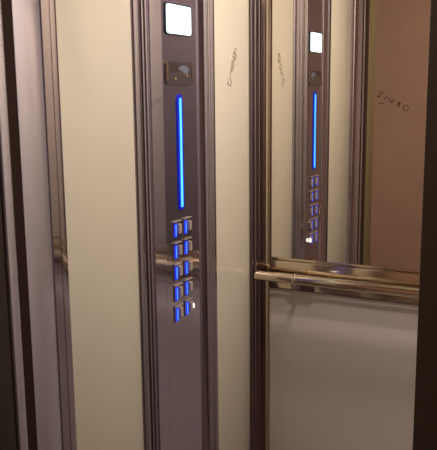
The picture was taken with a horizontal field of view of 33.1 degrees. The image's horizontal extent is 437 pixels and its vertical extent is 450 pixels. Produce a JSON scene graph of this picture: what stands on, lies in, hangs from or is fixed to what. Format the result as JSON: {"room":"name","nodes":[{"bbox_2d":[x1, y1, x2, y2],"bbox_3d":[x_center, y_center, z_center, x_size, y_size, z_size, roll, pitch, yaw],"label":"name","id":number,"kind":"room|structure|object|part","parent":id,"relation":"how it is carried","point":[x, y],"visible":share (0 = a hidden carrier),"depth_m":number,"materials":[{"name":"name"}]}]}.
{"room":"elevator interior","nodes":[
{"label":"elevator interior","id":0,"kind":"room"},
{"bbox_2d":[56,0,249,449],"bbox_3d":[-0.120,0.059,1.909,0.075,2.200,1.083,4,12,26],"label":"wall","id":1,"kind":"structure","parent":0,"point":[94,36],"depth_m":1.62,"materials":[{"name":"beige metal"}]},
{"bbox_2d":[0,0,27,449],"bbox_3d":[-0.392,0.168,1.327,0.072,2.200,0.021,4,12,26],"label":"trim","id":2,"kind":"structure","parent":1,"relation":"attached to","point":[6,191],"depth_m":1.29,"materials":[{"name":"silver metal"}]},
{"bbox_2d":[1,0,36,449],"bbox_3d":[-0.383,0.164,1.348,0.070,2.200,0.024,4,12,26],"label":"trim","id":3,"kind":"structure","parent":1,"relation":"attached to","point":[5,4],"depth_m":1.30,"materials":[{"name":"black metal"}]},
{"bbox_2d":[11,0,61,449],"bbox_3d":[-0.361,0.156,1.390,0.072,2.200,0.072,4,12,26],"label":"elevator door","id":4,"kind":"structure","parent":1,"relation":"attached to","point":[26,29],"depth_m":1.34,"materials":[{"name":"silver metal"}]},
{"bbox_2d":[39,0,76,449],"bbox_3d":[-0.317,0.147,1.436,0.038,2.200,0.049,4,12,26],"label":"trim","id":5,"kind":"structure","parent":1,"relation":"attached to","point":[48,23],"depth_m":1.39,"materials":[{"name":"silver metal"}]},
{"bbox_3d":[-0.254,0.120,1.583,0.018,2.200,0.275,4,12,26],"label":"wall panel","id":6,"kind":"part","parent":1,"relation":"part of","materials":[{"name":"beige laminate"}]},
{"bbox_2d":[130,0,218,449],"bbox_3d":[-0.094,0.064,1.880,0.040,2.200,0.405,4,12,26],"label":"control panel","id":7,"kind":"object","parent":1,"relation":"attached to","point":[173,41],"visible":1,"depth_m":1.83,"materials":[{"name":"silver metal"}]},
{"bbox_3d":[-0.176,0.092,1.731,0.025,2.200,0.059,4,12,26],"label":"trim","id":8,"kind":"part","parent":7,"relation":"part of","materials":[{"name":"silver metal"}]},
{"bbox_2d":[174,223,176,237],"bbox_3d":[-0.107,0.014,1.828,0.003,0.035,0.015,4,12,26],"label":"light","id":9,"kind":"object","parent":7,"relation":"on","point":[175,224],"depth_m":1.83,"materials":[{"name":"blue plastic"}]},
{"bbox_2d":[174,245,177,258],"bbox_3d":[-0.107,0.067,1.838,0.003,0.035,0.015,4,12,26],"label":"light","id":10,"kind":"object","parent":7,"relation":"on","point":[175,246],"depth_m":1.84,"materials":[{"name":"blue plastic"}]},
{"bbox_2d":[175,266,177,279],"bbox_3d":[-0.106,0.121,1.848,0.003,0.035,0.015,4,12,26],"label":"light","id":11,"kind":"object","parent":7,"relation":"on","point":[176,267],"depth_m":1.85,"materials":[{"name":"blue plastic"}]},
{"bbox_2d":[175,287,178,300],"bbox_3d":[-0.106,0.174,1.857,0.003,0.035,0.015,4,12,26],"label":"light","id":12,"kind":"object","parent":7,"relation":"on","point":[176,288],"depth_m":1.86,"materials":[{"name":"blue plastic"}]},
{"bbox_2d":[176,307,178,321],"bbox_3d":[-0.105,0.228,1.867,0.003,0.035,0.015,4,12,26],"label":"light","id":13,"kind":"object","parent":7,"relation":"attached to","point":[177,308],"depth_m":1.86,"materials":[{"name":"blue plastic"}]},
{"bbox_3d":[-0.097,-0.370,1.792,0.004,0.056,0.135,4,12,26],"label":"intercom plate","id":14,"kind":"part","parent":7,"relation":"part of","materials":[{"name":"grey plastic"}]},
{"bbox_3d":[-0.097,0.009,1.842,0.007,0.024,0.014,4,12,26],"label":"touch plate","id":15,"kind":"part","parent":7,"relation":"part of","materials":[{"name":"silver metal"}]},
{"bbox_3d":[-0.096,0.116,1.862,0.007,0.024,0.014,4,12,26],"label":"touch plate","id":16,"kind":"part","parent":7,"relation":"part of","materials":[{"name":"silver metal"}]},
{"bbox_3d":[-0.097,0.063,1.852,0.007,0.024,0.014,4,12,26],"label":"touch plate","id":17,"kind":"part","parent":7,"relation":"part of","materials":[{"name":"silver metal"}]},
{"bbox_3d":[-0.096,0.170,1.871,0.007,0.024,0.014,4,12,26],"label":"touch plate","id":18,"kind":"part","parent":7,"relation":"part of","materials":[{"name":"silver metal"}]},
{"bbox_3d":[-0.095,0.223,1.881,0.007,0.024,0.014,4,12,26],"label":"touch plate","id":19,"kind":"part","parent":7,"relation":"part of","materials":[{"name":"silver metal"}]},
{"bbox_3d":[-0.098,0.062,1.889,0.024,2.200,0.185,4,12,26],"label":"plate","id":20,"kind":"part","parent":7,"relation":"part of","materials":[{"name":"metal"}]},
{"bbox_2d":[185,261,187,274],"bbox_3d":[-0.083,0.111,1.893,0.003,0.035,0.015,4,12,26],"label":"light","id":21,"kind":"object","parent":7,"relation":"on","point":[186,262],"depth_m":1.89,"materials":[{"name":"blue plastic"}]},
{"bbox_3d":[-0.074,0.053,1.898,0.007,0.024,0.014,4,12,26],"label":"touch plate","id":22,"kind":"part","parent":7,"relation":"part of","materials":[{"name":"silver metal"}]},
{"bbox_3d":[-0.074,0.000,1.888,0.007,0.024,0.014,4,12,26],"label":"touch plate","id":23,"kind":"part","parent":7,"relation":"part of","materials":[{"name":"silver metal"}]},
{"bbox_3d":[-0.073,0.106,1.907,0.007,0.024,0.014,4,12,26],"label":"touch plate","id":24,"kind":"part","parent":7,"relation":"part of","materials":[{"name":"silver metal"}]},
{"bbox_3d":[-0.072,0.212,1.927,0.007,0.024,0.014,4,12,26],"label":"touch plate","id":25,"kind":"part","parent":7,"relation":"part of","materials":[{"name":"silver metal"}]},
{"bbox_3d":[-0.073,0.159,1.917,0.007,0.024,0.014,4,12,26],"label":"touch plate","id":26,"kind":"part","parent":7,"relation":"part of","materials":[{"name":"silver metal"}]},
{"bbox_3d":[-0.027,0.038,2.014,0.040,2.200,0.103,4,12,26],"label":"trim","id":27,"kind":"part","parent":7,"relation":"part of","materials":[{"name":"silver metal"}]},
{"bbox_3d":[0.052,0.004,2.196,0.018,2.200,0.298,4,12,26],"label":"wall panel","id":28,"kind":"part","parent":1,"relation":"part of","materials":[{"name":"beige laminate"}]},
{"bbox_2d":[249,0,261,449],"bbox_3d":[0.116,-0.013,2.289,0.014,2.200,0.073,4,12,26],"label":"trim","id":29,"kind":"structure","parent":1,"relation":"attached to","point":[255,6],"depth_m":2.27,"materials":[{"name":"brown metal"}]},
{"bbox_2d":[270,287,417,449],"bbox_3d":[0.599,0.012,2.124,1.062,2.200,0.054,4,12,26],"label":"wall","id":30,"kind":"structure","parent":0,"point":[343,368],"depth_m":2.29,"materials":[{"name":"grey metal"}]},
{"bbox_2d":[261,0,271,449],"bbox_3d":[0.151,-0.018,2.311,0.028,2.200,0.019,4,12,26],"label":"trim","id":31,"kind":"structure","parent":30,"relation":"attached to","point":[266,33],"depth_m":2.30,"materials":[{"name":"dark bronze steel"}]},
{"bbox_2d":[270,259,419,303],"bbox_3d":[0.591,0.185,2.130,0.947,0.090,0.018,4,12,26],"label":"band","id":32,"kind":"object","parent":30,"relation":"attached to","point":[281,266],"visible":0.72,"depth_m":2.21,"materials":[{"name":"silver metal"}]},
{"bbox_2d":[254,270,418,297],"bbox_3d":[0.548,0.201,2.108,0.950,0.064,0.066,4,12,26],"label":"handrail","id":33,"kind":"object","parent":32,"relation":"attached to","point":[298,282],"visible":1,"depth_m":2.18,"materials":[{"name":"silver metal"}]},
{"bbox_3d":[0.261,0.188,2.284,0.076,0.032,0.004,4,12,26],"label":"foot plate","id":34,"kind":"part","parent":33,"relation":"part of","materials":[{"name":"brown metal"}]},
{"bbox_2d":[271,0,430,272],"bbox_3d":[0.586,-0.446,2.017,0.947,1.192,0.014,4,12,26],"label":"mirror","id":35,"kind":"object","parent":30,"relation":"attached to","point":[349,78],"visible":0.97,"depth_m":2.15,"materials":[{"name":"clear glass"}]},
{"bbox_3d":[0.043,-0.089,0.901,2.880,2.850,0.108,4,12,26],"label":"wall","id":36,"kind":"structure","parent":0,"visible":0},
{"bbox_2d":[0,0,436,449],"bbox_3d":[-0.063,0.215,1.052,0.909,2.200,0.180,4,12,26],"label":"door","id":37,"kind":"structure","parent":36,"relation":"in","point":[425,403],"depth_m":0.79,"materials":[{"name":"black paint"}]}
]}

